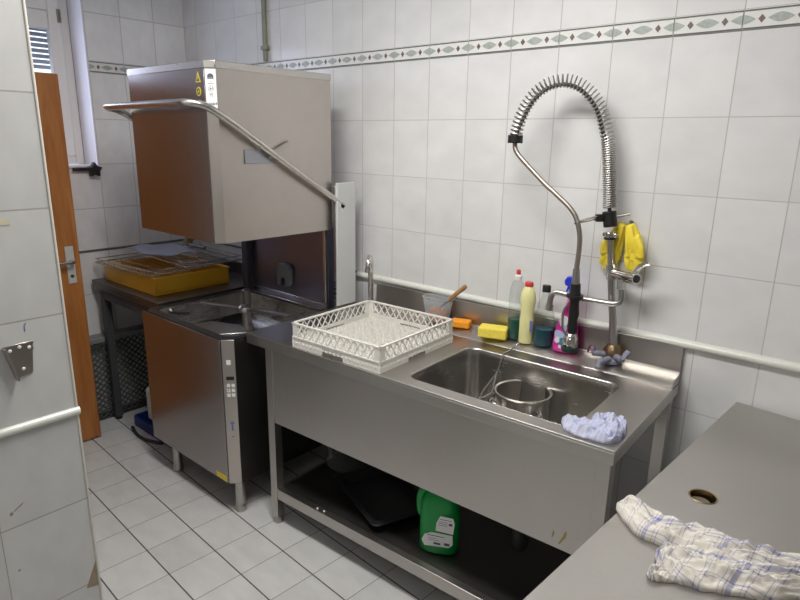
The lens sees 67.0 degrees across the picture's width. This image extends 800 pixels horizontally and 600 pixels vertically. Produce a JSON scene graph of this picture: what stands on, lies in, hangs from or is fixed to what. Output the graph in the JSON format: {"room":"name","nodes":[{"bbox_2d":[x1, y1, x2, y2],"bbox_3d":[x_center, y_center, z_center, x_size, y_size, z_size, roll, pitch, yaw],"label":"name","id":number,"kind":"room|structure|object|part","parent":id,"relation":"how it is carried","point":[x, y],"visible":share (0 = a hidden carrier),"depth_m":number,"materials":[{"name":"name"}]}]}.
{"room":"commercial kitchen","nodes":[
{"label":"commercial kitchen","id":0,"kind":"room"},
{"bbox_2d":[0,0,100,599],"bbox_3d":[-1.593,0.117,0.630,0.141,2.750,2.260,13,19,39],"label":"wall partition","id":1,"kind":"structure","parent":0,"point":[47,547],"depth_m":1.42,"materials":[{"name":"tile"}]},
{"bbox_2d":[1,340,32,381],"bbox_3d":[-0.867,0.141,1.384,0.022,0.084,0.066,13,19,39],"label":"wall bracket","id":2,"kind":"object","parent":1,"relation":"attached to","point":[19,357],"visible":1,"depth_m":1.39,"materials":[{"name":"metal"}]},
{"bbox_2d":[0,406,80,438],"bbox_3d":[-1.442,0.457,0.789,0.011,0.021,1.966,13,19,39],"label":"trim","id":3,"kind":"structure","parent":1,"relation":"attached to","point":[5,432],"depth_m":1.44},
{"bbox_2d":[22,0,102,599],"bbox_3d":[-0.802,-0.078,1.417,0.006,2.750,0.006,13,19,39],"label":"trim","id":4,"kind":"structure","parent":1,"relation":"attached to","point":[23,1],"depth_m":1.42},
{"bbox_2d":[66,0,198,412],"bbox_3d":[-2.724,-0.428,2.615,0.280,2.750,3.900,13,19,39],"label":"wall","id":5,"kind":"structure","parent":0,"point":[147,33],"depth_m":3.55,"materials":[{"name":"tile"}]},
{"bbox_2d":[25,0,83,163],"bbox_3d":[-2.178,-1.191,3.171,0.125,0.941,0.870,13,19,39],"label":"window","id":6,"kind":"structure","parent":5,"relation":"in","point":[50,17],"depth_m":3.38,"materials":[{"name":"white paint"}]},
{"bbox_2d":[29,28,50,69],"bbox_3d":[-2.216,-1.425,3.146,0.015,0.362,0.830,13,19,39],"label":"blind","id":7,"kind":"object","parent":6,"relation":"attached to","point":[31,33],"depth_m":3.38,"materials":[{"name":"white plastic"}]},
{"bbox_3d":[-2.165,-1.188,3.160,0.048,0.941,0.870,13,19,39],"label":"frame","id":8,"kind":"part","parent":6,"relation":"part of","materials":[{"name":"white paint"}]},
{"bbox_2d":[67,0,98,167],"bbox_3d":[-2.077,-1.161,3.088,0.182,0.955,0.890,13,19,39],"label":"trim","id":9,"kind":"structure","parent":5,"relation":"attached to","point":[75,12],"depth_m":3.41,"materials":[{"name":"paint"}]},
{"bbox_2d":[72,162,101,175],"bbox_3d":[-1.764,-0.738,3.410,0.037,0.078,0.156,13,19,39],"label":"handle","id":10,"kind":"object","parent":5,"relation":"in","point":[93,169],"depth_m":3.42,"materials":[{"name":"black plastic"}]},
{"bbox_3d":[-1.783,-0.736,3.396,0.020,0.020,0.110,13,19,39],"label":"arm","id":11,"kind":"part","parent":10,"relation":"part of","materials":[{"name":"black plastic"}]},
{"bbox_3d":[-1.740,-0.745,3.437,0.037,0.078,0.082,13,19,39],"label":"knob","id":12,"kind":"part","parent":10,"relation":"part of","materials":[{"name":"black plastic"}]},
{"bbox_2d":[89,61,144,74],"bbox_3d":[-1.528,-1.350,3.567,0.005,0.057,0.596,13,19,39],"label":"trim","id":13,"kind":"structure","parent":5,"relation":"attached to","point":[94,66],"depth_m":3.43,"materials":[{"name":"multicoloured tile"}]},
{"bbox_2d":[79,239,193,252],"bbox_3d":[-1.838,-0.278,3.497,0.007,0.013,1.499,13,19,39],"label":"trim","id":14,"kind":"structure","parent":5,"relation":"attached to","point":[177,240],"depth_m":3.67,"materials":[{"name":"grey metal"}]},
{"bbox_2d":[83,406,457,599],"bbox_3d":[-0.851,1.398,1.406,5.330,0.100,3.900,13,19,39],"label":"floor","id":15,"kind":"structure","parent":0,"point":[161,532],"depth_m":2.59,"materials":[{"name":"tile"}]},
{"bbox_2d":[89,324,148,420],"bbox_3d":[-1.687,0.432,3.796,0.090,0.514,0.525,13,19,39],"label":"rack","id":16,"kind":"object","parent":15,"relation":"on","point":[125,332],"visible":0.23,"depth_m":3.72,"materials":[{"name":"black plastic"}]},
{"bbox_2d":[131,426,162,444],"bbox_3d":[-1.467,0.780,3.462,0.316,0.020,0.054,12,18,35],"label":"hose","id":17,"kind":"object","parent":15,"relation":"on","point":[136,433],"visible":1,"depth_m":3.42,"materials":[{"name":"rubber"}]},
{"bbox_2d":[134,410,171,447],"bbox_3d":[-1.331,0.731,3.579,0.465,0.059,0.290,13,19,39],"label":"tray","id":18,"kind":"object","parent":15,"relation":"on","point":[142,420],"visible":0.23,"depth_m":3.56,"materials":[{"name":"blue plastic"}]},
{"bbox_2d":[146,387,152,419],"bbox_3d":[-1.372,0.577,3.556,0.195,0.244,0.180,13,19,39],"label":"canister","id":19,"kind":"object","parent":18,"relation":"on","point":[147,388],"visible":0.12,"depth_m":3.52,"materials":[{"name":"white plastic"}]},
{"bbox_2d":[92,252,243,418],"bbox_3d":[-1.284,0.266,3.642,0.770,0.930,0.705,13,19,39],"label":"table","id":20,"kind":"object","parent":15,"relation":"on","point":[130,298],"visible":0.31,"depth_m":3.44,"materials":[{"name":"metal"}]},
{"bbox_3d":[-1.715,0.319,3.597,0.042,0.794,0.042,13,19,39],"label":"leg","id":21,"kind":"part","parent":20,"relation":"part of","materials":[{"name":"grey paint"}]},
{"bbox_2d":[105,255,228,295],"bbox_3d":[-1.355,-0.159,3.506,0.592,0.097,0.458,13,19,39],"label":"crate","id":22,"kind":"object","parent":20,"relation":"on","point":[217,274],"visible":0.73,"depth_m":3.36,"materials":[{"name":"plastic"}]},
{"bbox_2d":[94,252,214,276],"bbox_3d":[-1.417,-0.219,3.479,0.576,0.029,0.407,12,18,36],"label":"grid","id":23,"kind":"object","parent":22,"relation":"on","point":[137,256],"visible":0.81,"depth_m":3.43,"materials":[{"name":"silver metal"}]},
{"bbox_2d":[143,243,241,267],"bbox_3d":[-1.222,-0.265,3.526,0.556,0.029,0.347,15,20,42],"label":"grid","id":24,"kind":"object","parent":23,"relation":"on","point":[199,249],"visible":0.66,"depth_m":3.45,"materials":[{"name":"silver metal"}]},
{"bbox_2d":[127,242,201,255],"bbox_3d":[-1.356,-0.291,3.475,0.268,0.026,0.435,-13,20,-42],"label":"plastic sheet","id":25,"kind":"object","parent":24,"relation":"on","point":[170,249],"visible":1,"depth_m":3.46,"materials":[{"name":"white plastic"}]},
{"bbox_2d":[183,237,205,249],"bbox_3d":[-1.179,-0.330,3.486,0.162,0.065,0.054,8,16,25],"label":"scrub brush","id":26,"kind":"object","parent":25,"relation":"on","point":[187,241],"visible":0.96,"depth_m":3.48,"materials":[{"name":"white plastic"}]},
{"bbox_3d":[-1.173,-0.310,3.474,0.136,0.031,0.020,8,16,25],"label":"brush handle","id":27,"kind":"part","parent":26,"relation":"part of","materials":[{"name":"white plastic"}]},
{"bbox_2d":[92,252,243,307],"bbox_3d":[-1.277,-0.128,3.537,0.770,0.115,0.705,13,19,39],"label":"countertop","id":28,"kind":"structure","parent":20,"relation":"on","point":[235,269],"depth_m":3.32,"materials":[{"name":"metal"}]},
{"bbox_2d":[103,60,355,511],"bbox_3d":[-0.772,-0.072,2.949,0.750,1.955,0.891,13,19,39],"label":"dishwasher","id":29,"kind":"object","parent":15,"relation":"on","point":[226,152],"visible":0.94,"depth_m":2.67,"materials":[{"name":"metal"}]},
{"bbox_3d":[-1.149,0.801,3.122,0.052,0.164,0.052,13,19,39],"label":"leg","id":30,"kind":"part","parent":29,"relation":"part of","materials":[{"name":"metal"}]},
{"bbox_3d":[-1.016,0.438,2.841,0.664,0.676,0.009,13,19,39],"label":"panel","id":31,"kind":"part","parent":29,"relation":"part of","materials":[{"name":"metal"}]},
{"bbox_3d":[-0.840,0.133,2.850,0.299,0.006,0.180,13,19,39],"label":"filter plate","id":32,"kind":"part","parent":29,"relation":"part of","materials":[{"name":"silver metal"}]},
{"bbox_3d":[-0.794,-0.651,2.757,0.750,0.451,0.793,13,19,39],"label":"lifting handle","id":33,"kind":"part","parent":29,"relation":"part of","materials":[{"name":"silver metal"}]},
{"bbox_2d":[127,60,331,243],"bbox_3d":[-0.762,-0.675,2.772,0.695,0.699,0.626,13,19,39],"label":"hood","id":34,"kind":"object","parent":29,"relation":"attached to","point":[256,166],"depth_m":2.53,"materials":[{"name":"silver metal"}]},
{"bbox_3d":[-0.791,0.118,2.989,0.652,0.125,0.547,13,19,39],"label":"wash tank","id":35,"kind":"part","parent":29,"relation":"part of","materials":[{"name":"metal"}]},
{"bbox_3d":[-0.737,0.896,2.793,0.052,0.164,0.052,13,19,39],"label":"leg","id":36,"kind":"part","parent":29,"relation":"part of","materials":[{"name":"metal"}]},
{"bbox_3d":[-0.774,0.096,3.013,0.525,0.153,0.063,8,17,26],"label":"wash arm","id":37,"kind":"part","parent":29,"relation":"part of","materials":[{"name":"metal"}]},
{"bbox_3d":[-0.809,0.032,3.192,0.044,0.183,0.044,13,19,39],"label":"filter post","id":38,"kind":"part","parent":29,"relation":"part of","materials":[{"name":"metal"}]},
{"bbox_3d":[-0.844,-0.257,3.334,0.045,0.412,0.040,13,19,39],"label":"guide post","id":39,"kind":"part","parent":29,"relation":"part of","materials":[{"name":"metal"}]},
{"bbox_3d":[-0.541,-0.219,3.208,0.635,0.412,0.155,13,19,39],"label":"panel","id":40,"kind":"part","parent":29,"relation":"part of","materials":[{"name":"metal"}]},
{"bbox_3d":[-0.363,-0.147,2.948,0.018,0.412,0.020,13,19,39],"label":"guide post","id":41,"kind":"part","parent":29,"relation":"part of","materials":[{"name":"silver metal"}]},
{"bbox_3d":[-0.368,0.792,3.208,0.052,0.164,0.052,13,19,39],"label":"leg","id":42,"kind":"part","parent":29,"relation":"part of","materials":[{"name":"metal"}]},
{"bbox_2d":[246,283,683,599],"bbox_3d":[0.160,0.570,2.449,1.582,1.000,0.655,12,19,37],"label":"sink unit","id":43,"kind":"object","parent":15,"relation":"on","point":[423,421],"visible":0.77,"depth_m":2.19,"materials":[{"name":"metal"}]},
{"bbox_3d":[-0.541,0.584,2.624,0.040,0.790,0.040,12,19,37],"label":"leg","id":44,"kind":"part","parent":43,"relation":"part of","materials":[{"name":"metal"}]},
{"bbox_3d":[-0.369,0.805,2.917,0.026,0.032,0.532,12,19,37],"label":"rail","id":45,"kind":"part","parent":43,"relation":"part of","materials":[{"name":"metal"}]},
{"bbox_2d":[365,254,373,300],"bbox_3d":[-0.147,-0.077,2.872,0.044,0.283,0.121,3,15,8],"label":"faucet","id":46,"kind":"object","parent":43,"relation":"on","point":[369,267],"visible":0.89,"depth_m":2.89,"materials":[{"name":"silver metal"}]},
{"bbox_2d":[291,300,453,373],"bbox_3d":[-0.106,0.131,2.442,0.463,0.101,0.467,12,19,37],"label":"dish rack","id":47,"kind":"object","parent":43,"relation":"on","point":[378,343],"visible":1,"depth_m":2.42,"materials":[{"name":"plastic"}]},
{"bbox_2d":[335,466,418,526],"bbox_3d":[-0.071,0.840,2.609,0.300,0.039,0.420,-7,17,-28],"label":"baking tray","id":48,"kind":"object","parent":43,"relation":"on","point":[384,498],"visible":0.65,"depth_m":2.63,"materials":[{"name":"black metal"}]},
{"bbox_3d":[0.006,0.973,2.272,1.379,0.050,0.032,12,19,37],"label":"shelf rail","id":49,"kind":"part","parent":43,"relation":"part of","materials":[{"name":"metal"}]},
{"bbox_2d":[284,453,570,599],"bbox_3d":[0.193,0.903,2.497,1.379,0.014,0.568,12,19,37],"label":"shelf","id":50,"kind":"object","parent":43,"relation":"attached to","point":[484,562],"depth_m":2.32,"materials":[{"name":"metal"}]},
{"bbox_3d":[0.007,0.484,2.132,1.377,0.329,0.004,12,19,37],"label":"panel","id":51,"kind":"part","parent":43,"relation":"part of","materials":[{"name":"metal"}]},
{"bbox_2d":[428,306,446,322],"bbox_3d":[0.168,0.039,2.675,0.134,0.113,0.081,12,19,37],"label":"plastic tub","id":52,"kind":"object","parent":43,"relation":"on","point":[434,310],"visible":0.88,"depth_m":2.66,"materials":[{"name":"white"}]},
{"bbox_2d":[439,285,466,307],"bbox_3d":[0.229,-0.013,2.614,0.124,0.121,0.021,7,16,21],"label":"wooden spatula","id":53,"kind":"object","parent":52,"relation":"in","point":[464,287],"visible":1,"depth_m":2.60,"materials":[{"name":"brown wood"}]},
{"bbox_3d":[0.247,-0.029,2.602,0.086,0.083,0.021,7,16,20],"label":"wooden handle","id":54,"kind":"part","parent":53,"relation":"part of","materials":[{"name":"brown wood"}]},
{"bbox_2d":[416,487,459,554],"bbox_3d":[0.143,0.780,2.270,0.169,0.335,0.111,5,15,16],"label":"detergent jug","id":55,"kind":"object","parent":43,"relation":"on","point":[439,516],"visible":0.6,"depth_m":2.23,"materials":[{"name":"green plastic"}]},
{"bbox_3d":[0.106,0.742,2.273,0.089,0.179,0.034,5,15,16],"label":"jug handle","id":56,"kind":"part","parent":55,"relation":"part of","materials":[{"name":"green plastic"}]},
{"bbox_2d":[246,304,677,465],"bbox_3d":[0.160,0.236,2.353,1.582,0.045,0.635,12,19,37],"label":"countertop","id":57,"kind":"structure","parent":43,"relation":"on","point":[640,403],"depth_m":2.03,"materials":[{"name":"metal"}]},
{"bbox_2d":[453,318,471,328],"bbox_3d":[0.264,0.101,2.618,0.085,0.030,0.055,6,16,20],"label":"sponge","id":58,"kind":"object","parent":43,"relation":"on","point":[458,322],"visible":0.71,"depth_m":2.60,"materials":[{"name":"orange"}]},
{"bbox_2d":[478,323,507,339],"bbox_3d":[0.386,0.130,2.492,0.118,0.043,0.070,7,16,20],"label":"sponge","id":59,"kind":"object","parent":43,"relation":"on","point":[485,330],"visible":0.84,"depth_m":2.46,"materials":[{"name":"yellow"}]},
{"bbox_2d":[479,342,519,398],"bbox_3d":[0.401,0.296,2.401,0.172,0.243,0.048,-4,16,-18],"label":"chain","id":60,"kind":"object","parent":43,"relation":"hanging from","point":[495,374],"visible":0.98,"depth_m":2.39,"materials":[{"name":"silver metal"}]},
{"bbox_2d":[507,269,521,339],"bbox_3d":[0.471,0.017,2.441,0.065,0.288,0.055,10,17,31],"label":"soap bottle","id":61,"kind":"object","parent":43,"relation":"on","point":[513,322],"visible":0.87,"depth_m":2.44,"materials":[{"name":"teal plastic"}]},
{"bbox_2d":[410,347,618,424],"bbox_3d":[0.392,0.416,2.147,0.634,0.282,0.454,13,19,39],"label":"basin","id":62,"kind":"object","parent":43,"relation":"in","point":[463,372],"depth_m":2.28,"materials":[{"name":"silver metal"}]},
{"bbox_2d":[489,379,551,420],"bbox_3d":[0.454,0.428,2.261,0.213,0.196,0.212,13,19,39],"label":"steel pot","id":63,"kind":"object","parent":43,"relation":"in","point":[507,391],"visible":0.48,"depth_m":2.19,"materials":[{"name":"silver metal"}]},
{"bbox_3d":[0.345,0.386,2.257,0.025,0.044,0.047,2,15,4],"label":"handle","id":64,"kind":"part","parent":63,"relation":"part of","materials":[{"name":"silver metal"}]},
{"bbox_3d":[0.478,0.417,2.147,0.047,0.044,0.025,-2,15,-12],"label":"handle","id":65,"kind":"part","parent":63,"relation":"part of","materials":[{"name":"silver metal"}]},
{"bbox_2d":[509,528,543,551],"bbox_3d":[0.587,0.732,2.175,0.384,0.332,0.128,-4,16,-20],"label":"trap","id":66,"kind":"object","parent":43,"relation":"attached to","point":[518,541],"visible":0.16,"depth_m":2.15,"materials":[{"name":"black plastic"}]},
{"bbox_2d":[518,281,535,343],"bbox_3d":[0.504,0.049,2.395,0.062,0.250,0.045,8,16,25],"label":"bottle","id":67,"kind":"object","parent":43,"relation":"on","point":[528,294],"visible":1,"depth_m":2.38,"materials":[{"name":"yellow plastic"}]},
{"bbox_2d":[533,284,552,346],"bbox_3d":[0.567,0.060,2.368,0.078,0.244,0.064,10,17,31],"label":"soap bottle","id":68,"kind":"object","parent":43,"relation":"on","point":[542,337],"visible":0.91,"depth_m":2.36,"materials":[{"name":"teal plastic"}]},
{"bbox_2d":[552,275,577,353],"bbox_3d":[0.640,0.052,2.299,0.096,0.299,0.061,8,16,25],"label":"spray bottle","id":69,"kind":"object","parent":43,"relation":"on","point":[558,335],"visible":0.42,"depth_m":2.30,"materials":[{"name":"plastic"}]},
{"bbox_2d":[508,74,650,368],"bbox_3d":[0.620,-0.271,2.150,0.537,1.023,0.159,7,16,22],"label":"tap","id":70,"kind":"object","parent":43,"relation":"on","point":[611,354],"visible":1,"depth_m":2.14,"materials":[{"name":"silver metal"}]},
{"bbox_3d":[0.670,-0.013,2.186,0.271,0.103,0.028,9,17,27],"label":"spout","id":71,"kind":"part","parent":70,"relation":"part of","materials":[{"name":"metal"}]},
{"bbox_3d":[0.728,0.189,2.219,0.056,0.043,0.024,1,15,-1],"label":"valve handle","id":72,"kind":"part","parent":70,"relation":"part of","materials":[{"name":"plastic"}]},
{"bbox_2d":[602,343,622,364],"bbox_3d":[0.783,0.195,2.223,0.072,0.067,0.072,13,19,39],"label":"faucet base","id":73,"kind":"object","parent":70,"relation":"on","point":[612,352],"depth_m":2.20,"materials":[{"name":"gold metal"}]},
{"bbox_3d":[0.797,0.200,2.168,0.039,0.051,0.057,-1,15,-9],"label":"valve handle","id":74,"kind":"part","parent":70,"relation":"part of","materials":[{"name":"plastic"}]},
{"bbox_3d":[0.819,-0.107,2.055,0.019,0.063,0.065,-12,20,-40],"label":"lever","id":75,"kind":"part","parent":70,"relation":"part of","materials":[{"name":"silver metal"}]},
{"bbox_2d":[561,411,626,443],"bbox_3d":[0.578,0.357,1.742,0.200,0.045,0.152,-2,15,-11],"label":"cloth","id":76,"kind":"object","parent":43,"relation":"on","point":[604,428],"visible":1,"depth_m":1.72,"materials":[{"name":"white fabric"}]},
{"bbox_3d":[0.566,0.827,1.778,0.040,0.790,0.040,12,19,37],"label":"leg","id":77,"kind":"part","parent":43,"relation":"part of","materials":[{"name":"metal"}]},
{"bbox_3d":[0.923,0.718,2.213,0.040,0.790,0.040,12,19,37],"label":"leg","id":78,"kind":"part","parent":43,"relation":"part of","materials":[{"name":"metal"}]},
{"bbox_2d":[523,402,799,599],"bbox_3d":[0.957,0.973,1.280,1.000,0.846,1.499,15,20,42],"label":"prep table","id":79,"kind":"object","parent":15,"relation":"on","point":[740,478],"visible":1,"depth_m":1.45,"materials":[{"name":"metal"}]},
{"bbox_2d":[616,495,799,599],"bbox_3d":[0.678,0.520,1.226,0.487,0.048,0.252,9,17,27],"label":"tea towel","id":80,"kind":"object","parent":79,"relation":"on","point":[696,556],"visible":1,"depth_m":1.21,"materials":[{"name":"white fabric"}]},
{"bbox_2d":[182,0,799,519],"bbox_3d":[0.533,-0.342,2.498,5.430,2.750,0.150,13,19,39],"label":"wall","id":81,"kind":"structure","parent":0,"point":[706,128],"depth_m":2.24,"materials":[{"name":"tile"}]},
{"bbox_2d":[261,0,269,60],"bbox_3d":[-0.718,-1.613,3.169,0.044,0.674,0.030,13,19,39],"label":"conduit pipe","id":82,"kind":"object","parent":81,"relation":"attached to","point":[265,48],"visible":1,"depth_m":3.21,"materials":[{"name":"green paint"}]},
{"bbox_2d":[222,244,356,272],"bbox_3d":[-0.782,-0.277,3.576,1.491,0.013,0.007,13,19,39],"label":"trim","id":83,"kind":"structure","parent":81,"relation":"attached to","point":[231,245],"depth_m":3.78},
{"bbox_2d":[251,4,799,69],"bbox_3d":[0.429,-0.988,2.323,4.396,0.057,0.005,13,19,39],"label":"trim","id":84,"kind":"structure","parent":81,"relation":"attached to","point":[784,15],"depth_m":2.15,"materials":[{"name":"white tile"}]},
{"bbox_2d":[374,283,683,388],"bbox_3d":[0.407,0.114,2.501,1.406,0.138,0.095,12,19,37],"label":"backsplash","id":85,"kind":"structure","parent":81,"relation":"attached to","point":[650,361],"depth_m":2.33,"materials":[{"name":"metal"}]},
{"bbox_2d":[356,271,799,373],"bbox_3d":[1.115,0.185,1.996,3.530,0.032,0.020,13,19,39],"label":"trim","id":86,"kind":"structure","parent":81,"relation":"attached to","point":[757,359],"depth_m":2.22,"materials":[{"name":"white plastic"}]},
{"bbox_3d":[0.803,-0.270,2.127,0.018,0.019,0.068,13,19,39],"label":"wall hook","id":87,"kind":"object","parent":81,"relation":"attached to","visible":0},
{"bbox_2d":[599,221,625,269],"bbox_3d":[0.769,-0.195,2.185,0.088,0.181,0.040,13,19,39],"label":"glove","id":88,"kind":"object","parent":87,"relation":"hanging from","point":[620,228],"visible":0.58,"depth_m":2.17,"materials":[{"name":"yellow rubber"}]},
{"bbox_2d":[624,223,643,271],"bbox_3d":[0.819,-0.177,2.115,0.080,0.179,0.038,13,19,39],"label":"glove","id":89,"kind":"object","parent":87,"relation":"hanging from","point":[634,247],"visible":0.93,"depth_m":2.10,"materials":[{"name":"yellow rubber"}]},
{"bbox_3d":[-1.685,-0.275,2.104,1.989,2.750,0.210,13,19,39],"label":"doorway","id":90,"kind":"structure","parent":0,"visible":0},
{"bbox_2d":[34,72,100,440],"bbox_3d":[-1.905,-0.104,2.965,0.106,1.954,0.665,13,19,39],"label":"door","id":91,"kind":"structure","parent":90,"relation":"attached to","point":[47,84],"depth_m":3.14,"materials":[{"name":"brown wood"}]},
{"bbox_3d":[-1.734,-0.189,3.107,0.056,0.021,0.117,13,19,39],"label":"lever","id":92,"kind":"part","parent":91,"relation":"part of","materials":[{"name":"silver metal"}]},
{"bbox_3d":[-1.726,-0.184,3.167,0.004,0.197,0.042,13,19,39],"label":"handle plate","id":93,"kind":"part","parent":91,"relation":"part of","materials":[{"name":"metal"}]}
]}

